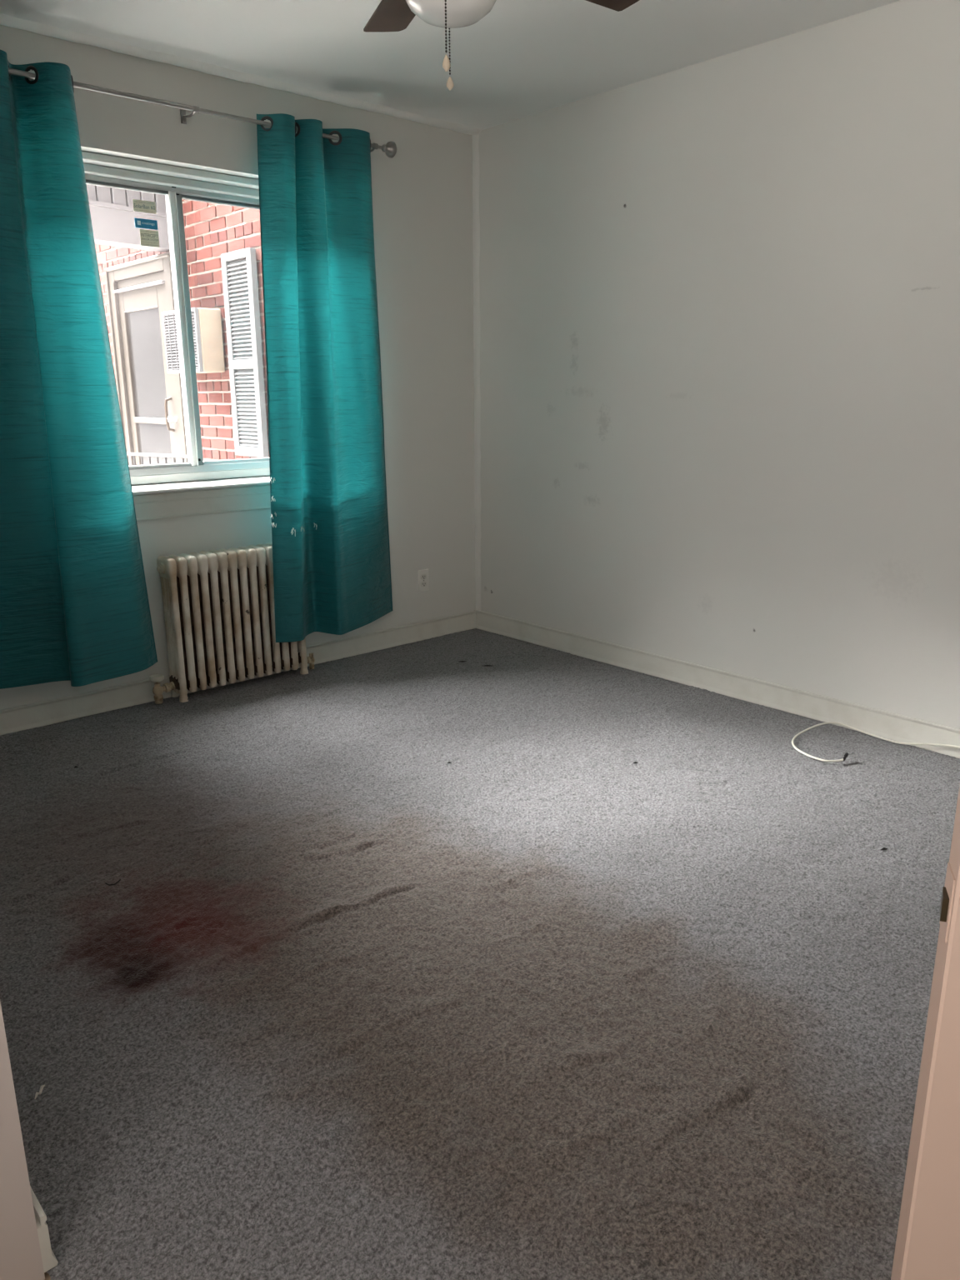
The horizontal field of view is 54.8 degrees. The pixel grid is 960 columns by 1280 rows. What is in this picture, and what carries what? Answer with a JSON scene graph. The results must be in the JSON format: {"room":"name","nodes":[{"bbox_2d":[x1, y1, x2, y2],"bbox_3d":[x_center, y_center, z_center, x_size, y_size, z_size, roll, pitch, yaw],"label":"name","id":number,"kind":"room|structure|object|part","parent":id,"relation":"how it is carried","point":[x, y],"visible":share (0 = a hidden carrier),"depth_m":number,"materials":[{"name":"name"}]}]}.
{"room":"empty bedroom","nodes":[
{"label":"empty bedroom","id":0,"kind":"room"},
{"bbox_2d":[0,1001,44,1279],"bbox_3d":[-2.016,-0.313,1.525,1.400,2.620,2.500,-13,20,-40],"label":"door frame","id":1,"kind":"structure","parent":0,"point":[20,1252],"depth_m":1.33,"materials":[{"name":"grey paint"}]},
{"bbox_2d":[30,1185,58,1272],"bbox_3d":[-1.475,0.665,2.272,0.022,0.099,2.480,-13,20,-40],"label":"baseboard","id":2,"kind":"structure","parent":1,"relation":"attached to","point":[49,1260],"depth_m":1.38,"materials":[{"name":"paint"}]},
{"bbox_2d":[44,1271,50,1279],"bbox_3d":[0.436,0.962,1.569,4.650,0.108,6.200,-13,20,-40],"label":"floor","id":3,"kind":"structure","parent":0,"point":[47,1275],"depth_m":1.39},
{"bbox_2d":[0,628,959,1279],"bbox_3d":[-0.018,0.526,2.942,3.097,0.026,3.452,-13,20,-40],"label":"carpet","id":4,"kind":"object","parent":3,"relation":"on","point":[348,1000],"visible":0.98,"depth_m":2.11,"materials":[{"name":"grey carpet"}]},
{"bbox_2d":[35,1085,44,1099],"bbox_3d":[-0.827,0.847,1.737,0.010,0.006,0.035,-2,15,-8],"label":"paper scrap","id":5,"kind":"object","parent":4,"relation":"on","point":[42,1086],"visible":1,"depth_m":1.73,"materials":[{"name":"beige paper"}]},
{"bbox_2d":[105,879,120,885],"bbox_3d":[-0.982,0.651,2.479,0.041,0.003,0.021,-9,17,-31],"label":"thread","id":6,"kind":"object","parent":4,"relation":"on","point":[119,879],"visible":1,"depth_m":2.47,"materials":[{"name":"black"}]},
{"bbox_2d":[149,542,314,704],"bbox_3d":[-1.085,-0.093,4.073,0.796,0.613,0.125,-13,20,-40],"label":"radiator","id":7,"kind":"object","parent":4,"relation":"on","point":[218,606],"visible":0.94,"depth_m":3.98,"materials":[{"name":"metal"}]},
{"bbox_3d":[-1.358,0.160,3.885,0.058,0.024,0.058,-13,20,-40],"label":"valve knob","id":8,"kind":"part","parent":7,"relation":"part of","materials":[{"name":"beige paint"}]},
{"bbox_2d":[791,721,959,761],"bbox_3d":[1.692,0.467,3.019,0.390,0.051,1.393,-13,20,-40],"label":"coaxial cable","id":9,"kind":"object","parent":4,"relation":"on","point":[846,754],"visible":1,"depth_m":3.40,"materials":[{"name":"white plastic"},{"name":"metal"}]},
{"bbox_2d":[0,25,475,709],"bbox_3d":[-1.744,-0.778,3.603,4.650,2.800,0.300,-13,20,-40],"label":"wall","id":10,"kind":"structure","parent":0,"point":[422,194],"depth_m":4.40,"materials":[{"name":"paint"}]},
{"bbox_2d":[81,150,270,520],"bbox_3d":[-1.241,-1.239,3.928,1.520,1.378,0.333,-13,20,-40],"label":"window","id":11,"kind":"structure","parent":10,"relation":"in","point":[212,487],"depth_m":3.91,"materials":[{"name":"grey"}]},
{"bbox_3d":[-1.515,-1.780,3.591,0.626,0.020,0.023,-13,20,-40],"label":"rail","id":12,"kind":"part","parent":11,"relation":"part of","materials":[{"name":"silver metal"}]},
{"bbox_3d":[-1.512,-1.248,3.733,0.626,1.081,0.004,-13,20,-40],"label":"glass pane","id":13,"kind":"part","parent":11,"relation":"part of","materials":[{"name":"clear glass"}]},
{"bbox_3d":[-1.509,-0.716,3.876,0.626,0.022,0.023,-13,20,-40],"label":"rail","id":14,"kind":"part","parent":11,"relation":"part of","materials":[{"name":"silver metal"}]},
{"bbox_3d":[-1.036,-1.906,4.049,0.578,0.020,0.026,-13,20,-40],"label":"rail","id":15,"kind":"part","parent":11,"relation":"part of","materials":[{"name":"silver metal"}]},
{"bbox_3d":[-1.030,-0.841,4.334,0.578,0.022,0.026,-13,20,-40],"label":"rail","id":16,"kind":"part","parent":11,"relation":"part of","materials":[{"name":"silver metal"}]},
{"bbox_2d":[8,67,396,158],"bbox_3d":[-1.263,-2.003,3.436,2.315,0.068,0.123,-13,20,-40],"label":"curtain rod","id":17,"kind":"object","parent":10,"relation":"attached to","point":[390,148],"visible":0.82,"depth_m":3.52,"materials":[{"name":"silver metal"}]},
{"bbox_2d":[0,49,157,689],"bbox_3d":[-1.675,-0.871,3.238,0.917,2.157,0.240,-13,20,-40],"label":"curtain","id":18,"kind":"object","parent":17,"relation":"hanging from","point":[74,603],"visible":1,"depth_m":3.36,"materials":[{"name":"teal fabric"}]},
{"bbox_2d":[256,113,393,642],"bbox_3d":[-0.656,-1.103,4.085,0.751,2.157,0.252,-13,20,-40],"label":"curtain","id":19,"kind":"object","parent":17,"relation":"hanging from","point":[332,564],"visible":1,"depth_m":4.05,"materials":[{"name":"teal fabric"}]},
{"bbox_2d":[0,610,476,735],"bbox_3d":[-1.167,0.157,4.163,3.100,0.099,0.022,-13,20,-40],"label":"baseboard","id":20,"kind":"structure","parent":10,"relation":"attached to","point":[50,712],"depth_m":3.93,"materials":[{"name":"paint"}]},
{"bbox_2d":[0,13,481,134],"bbox_3d":[-1.161,-2.196,3.511,3.100,0.019,0.077,-13,20,-40],"label":"trim","id":21,"kind":"structure","parent":10,"relation":"attached to","point":[5,20],"depth_m":3.61,"materials":[{"name":"white paint"}]},
{"bbox_2d":[417,568,429,592],"bbox_3d":[-0.296,-0.313,4.859,0.072,0.116,0.008,-13,20,-40],"label":"wall outlet","id":22,"kind":"object","parent":10,"relation":"attached to","point":[423,580],"visible":1,"depth_m":4.86,"materials":[{"name":"white plastic"}]},
{"bbox_2d":[420,574,426,579],"bbox_3d":[-0.295,-0.331,4.852,0.034,0.028,0.003,-13,20,-40],"label":"socket","id":23,"kind":"object","parent":22,"relation":"attached to","point":[422,576],"depth_m":4.85,"materials":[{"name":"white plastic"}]},
{"bbox_2d":[420,581,426,586],"bbox_3d":[-0.295,-0.294,4.862,0.034,0.028,0.003,-13,20,-40],"label":"socket","id":24,"kind":"object","parent":22,"relation":"attached to","point":[422,583],"depth_m":4.86,"materials":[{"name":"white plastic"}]},
{"bbox_2d":[0,0,900,129],"bbox_3d":[0.322,-1.618,0.993,4.650,0.150,6.500,-13,20,-40],"label":"ceiling","id":25,"kind":"structure","parent":0,"point":[522,58],"depth_m":3.34,"materials":[{"name":"white paint"}]},
{"bbox_2d":[363,0,639,90],"bbox_3d":[-0.034,-1.540,2.075,1.134,0.556,1.168,-13,20,-40],"label":"ceiling fan","id":26,"kind":"object","parent":25,"relation":"hanging from","point":[389,15],"visible":1,"depth_m":2.10,"materials":[{"name":"white glass"}]},
{"bbox_3d":[-0.197,-1.659,2.402,0.118,0.020,0.432,-6,16,-19],"label":"blade","id":27,"kind":"part","parent":26,"relation":"part of","materials":[{"name":"brown wood"}]},
{"bbox_3d":[-0.071,-1.387,2.007,0.004,0.222,0.077,1,15,3],"label":"bead chain","id":28,"kind":"part","parent":26,"relation":"part of","materials":[{"name":"grey metal"}]},
{"bbox_3d":[-0.071,-1.448,2.175,0.004,0.191,0.077,-1,15,-3],"label":"bead chain","id":29,"kind":"part","parent":26,"relation":"part of","materials":[{"name":"grey metal"}]},
{"bbox_3d":[-0.066,-1.449,2.082,0.232,0.107,0.232,-13,20,-40],"label":"lamp shade","id":30,"kind":"part","parent":26,"relation":"part of","materials":[{"name":"white glass"}]},
{"bbox_3d":[0.238,-1.629,2.279,0.432,0.020,0.118,-12,19,-36],"label":"blade","id":31,"kind":"part","parent":26,"relation":"part of","materials":[{"name":"brown wood"}]},
{"bbox_2d":[478,0,959,729],"bbox_3d":[2.102,-0.650,2.696,0.150,2.620,6.200,-13,20,-40],"label":"wall","id":32,"kind":"structure","parent":0,"point":[719,297],"depth_m":3.67,"materials":[{"name":"paint"}]},
{"bbox_2d":[472,133,481,610],"bbox_3d":[-0.015,-1.323,4.827,0.008,2.400,0.049,-13,20,-40],"label":"trim","id":33,"kind":"structure","parent":32,"relation":"attached to","point":[476,221],"depth_m":4.79,"materials":[{"name":"white paint"}]},
{"bbox_2d":[474,609,959,758],"bbox_3d":[1.392,0.281,3.635,0.022,0.104,4.250,-13,20,-40],"label":"baseboard","id":34,"kind":"structure","parent":32,"relation":"attached to","point":[890,726],"depth_m":3.93,"materials":[{"name":"paint"}]},
{"bbox_3d":[1.183,-0.010,0.325,4.500,2.620,0.120,-13,20,-40],"label":"wall","id":35,"kind":"structure","parent":0,"visible":0},
{"bbox_2d":[890,785,959,1279],"bbox_3d":[0.662,0.137,0.439,0.782,2.018,0.179,6,16,23],"label":"door","id":36,"kind":"structure","parent":35,"relation":"in","point":[927,1247],"depth_m":0.63,"materials":[{"name":"beige paint"}]},
{"bbox_3d":[0.306,0.171,0.604,0.002,0.045,0.024,5,16,17],"label":"latch plate","id":37,"kind":"part","parent":36,"relation":"part of","materials":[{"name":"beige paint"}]},
{"label":"outside","id":38,"kind":"structure","parent":0,"visible":0},
{"bbox_3d":[-6.216,-1.143,10.475,26.000,0.100,15.700,-13,20,-40],"label":"ground","id":39,"kind":"structure","parent":38,"visible":0},
{"bbox_2d":[126,452,187,465],"bbox_3d":[-1.975,-0.552,5.674,0.020,1.195,1.200,-13,20,-40],"label":"handrail","id":40,"kind":"object","parent":39,"relation":"on","point":[149,455],"visible":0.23,"depth_m":5.45,"materials":[{"name":"white metal"}]},
{"bbox_3d":[-1.978,-1.105,5.526,0.020,0.050,1.200,-13,20,-40],"label":"rail","id":41,"kind":"part","parent":40,"relation":"part of","materials":[{"name":"white metal"}]},
{"bbox_2d":[95,199,269,460],"bbox_3d":[-2.588,-2.935,6.457,0.358,5.500,5.742,-13,20,-40],"label":"brick wall","id":42,"kind":"structure","parent":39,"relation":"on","point":[212,230],"depth_m":5.26,"materials":[{"name":"red brick"}]},
{"bbox_2d":[86,184,169,252],"bbox_3d":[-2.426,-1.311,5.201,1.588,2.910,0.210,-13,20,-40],"label":"porch canopy","id":43,"kind":"object","parent":42,"relation":"attached to","point":[112,214],"visible":0.11,"depth_m":5.22,"materials":[{"name":"grey"}]},
{"bbox_3d":[-2.158,-2.562,5.064,0.078,0.345,0.034,-13,20,-40],"label":"siding panel","id":44,"kind":"part","parent":43,"relation":"part of","materials":[{"name":"grey"}]},
{"bbox_3d":[-2.095,-2.577,5.118,0.078,0.345,0.034,-13,20,-40],"label":"siding panel","id":45,"kind":"part","parent":43,"relation":"part of","materials":[{"name":"grey"}]},
{"bbox_3d":[-2.033,-2.591,5.172,0.078,0.345,0.034,-13,20,-40],"label":"siding panel","id":46,"kind":"part","parent":43,"relation":"part of","materials":[{"name":"grey"}]},
{"bbox_3d":[-1.970,-2.606,5.227,0.078,0.345,0.034,-13,20,-40],"label":"siding panel","id":47,"kind":"part","parent":43,"relation":"part of","materials":[{"name":"grey"}]},
{"bbox_3d":[-1.908,-2.621,5.281,0.078,0.345,0.034,-13,20,-40],"label":"siding panel","id":48,"kind":"part","parent":43,"relation":"part of","materials":[{"name":"grey"}]},
{"bbox_3d":[-1.845,-2.636,5.335,0.078,0.345,0.034,-13,20,-40],"label":"siding panel","id":49,"kind":"part","parent":43,"relation":"part of","materials":[{"name":"grey"}]},
{"bbox_2d":[105,252,188,465],"bbox_3d":[-2.140,-1.236,6.054,0.078,2.322,0.965,-13,20,-40],"label":"entrance door","id":50,"kind":"structure","parent":42,"relation":"attached to","point":[150,397],"depth_m":5.95,"materials":[{"name":"white paint"}]},
{"bbox_3d":[-2.407,-1.314,6.373,0.035,2.310,0.110,-13,20,-40],"label":"door casing","id":51,"kind":"part","parent":50,"relation":"part of","materials":[{"name":"white paint"}]},
{"bbox_3d":[-2.122,-2.311,5.771,0.035,0.075,0.760,-13,20,-40],"label":"door casing","id":52,"kind":"part","parent":50,"relation":"part of","materials":[{"name":"white paint"}]},
{"bbox_3d":[-2.138,-2.153,5.843,0.022,0.122,0.525,-13,20,-40],"label":"storm rail","id":53,"kind":"part","parent":50,"relation":"part of","materials":[{"name":"white paint"}]},
{"bbox_3d":[-2.115,-2.248,5.794,0.018,0.060,0.760,-13,20,-40],"label":"head panel","id":54,"kind":"part","parent":50,"relation":"part of","materials":[{"name":"white paint"}]},
{"bbox_3d":[-2.132,-1.772,5.948,0.004,0.668,0.525,-13,20,-40],"label":"storm glass","id":55,"kind":"part","parent":50,"relation":"part of","materials":[{"name":"glass"}]},
{"bbox_3d":[-2.135,-1.431,6.035,0.026,0.037,0.525,-13,20,-40],"label":"storm rail","id":56,"kind":"part","parent":50,"relation":"part of","materials":[{"name":"white metal"}]},
{"bbox_3d":[-2.127,-0.938,6.172,0.004,0.985,0.525,-13,20,-40],"label":"storm glass","id":57,"kind":"part","parent":50,"relation":"part of","materials":[{"name":"glass"}]},
{"bbox_3d":[-1.937,-1.405,5.766,0.050,0.212,0.018,-13,20,-40],"label":"pull handle","id":58,"kind":"part","parent":50,"relation":"part of","materials":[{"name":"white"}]},
{"bbox_3d":[-1.907,-1.368,5.732,0.056,0.035,0.035,-13,20,-40],"label":"door knob","id":59,"kind":"part","parent":50,"relation":"part of","materials":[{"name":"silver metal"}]},
{"bbox_3d":[-1.831,-1.152,5.755,0.035,2.310,0.090,-13,20,-40],"label":"door casing","id":60,"kind":"part","parent":50,"relation":"part of","materials":[{"name":"white paint"}]},
{"bbox_2d":[162,307,224,373],"bbox_3d":[-1.636,-1.702,5.284,0.157,0.339,0.420,-13,20,-40],"label":"air conditioner","id":61,"kind":"object","parent":42,"relation":"attached to","point":[207,322],"visible":0.76,"depth_m":5.15,"materials":[{"name":"beige metal"}]},
{"bbox_2d":[162,307,203,373],"bbox_3d":[-1.686,-1.690,5.240,0.022,0.339,0.420,-13,20,-40],"label":"grille","id":62,"kind":"object","parent":61,"relation":"attached to","point":[170,333],"depth_m":5.27,"materials":[{"name":"grey metal"}]},
{"bbox_3d":[-1.628,-1.704,5.291,0.135,0.339,0.420,-13,20,-40],"label":"casing","id":63,"kind":"part","parent":61,"relation":"part of","materials":[{"name":"beige metal"}]},
{"bbox_2d":[220,247,268,457],"bbox_3d":[-1.272,-1.534,5.006,0.034,1.060,0.320,-13,20,-40],"label":"window shutter","id":64,"kind":"object","parent":42,"relation":"attached to","point":[240,277],"visible":1,"depth_m":4.98,"materials":[{"name":"grey wood"}]},
{"bbox_3d":[-1.273,-2.026,4.873,0.034,0.040,0.224,-13,20,-40],"label":"rail","id":65,"kind":"part","parent":64,"relation":"part of","materials":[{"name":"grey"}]},
{"bbox_3d":[-1.270,-1.495,5.015,0.034,0.050,0.224,-13,20,-40],"label":"rail","id":66,"kind":"part","parent":64,"relation":"part of","materials":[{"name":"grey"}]},
{"bbox_3d":[-1.268,-1.046,5.135,0.034,0.050,0.224,-13,20,-40],"label":"rail","id":67,"kind":"part","parent":64,"relation":"part of","materials":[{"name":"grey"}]}
]}

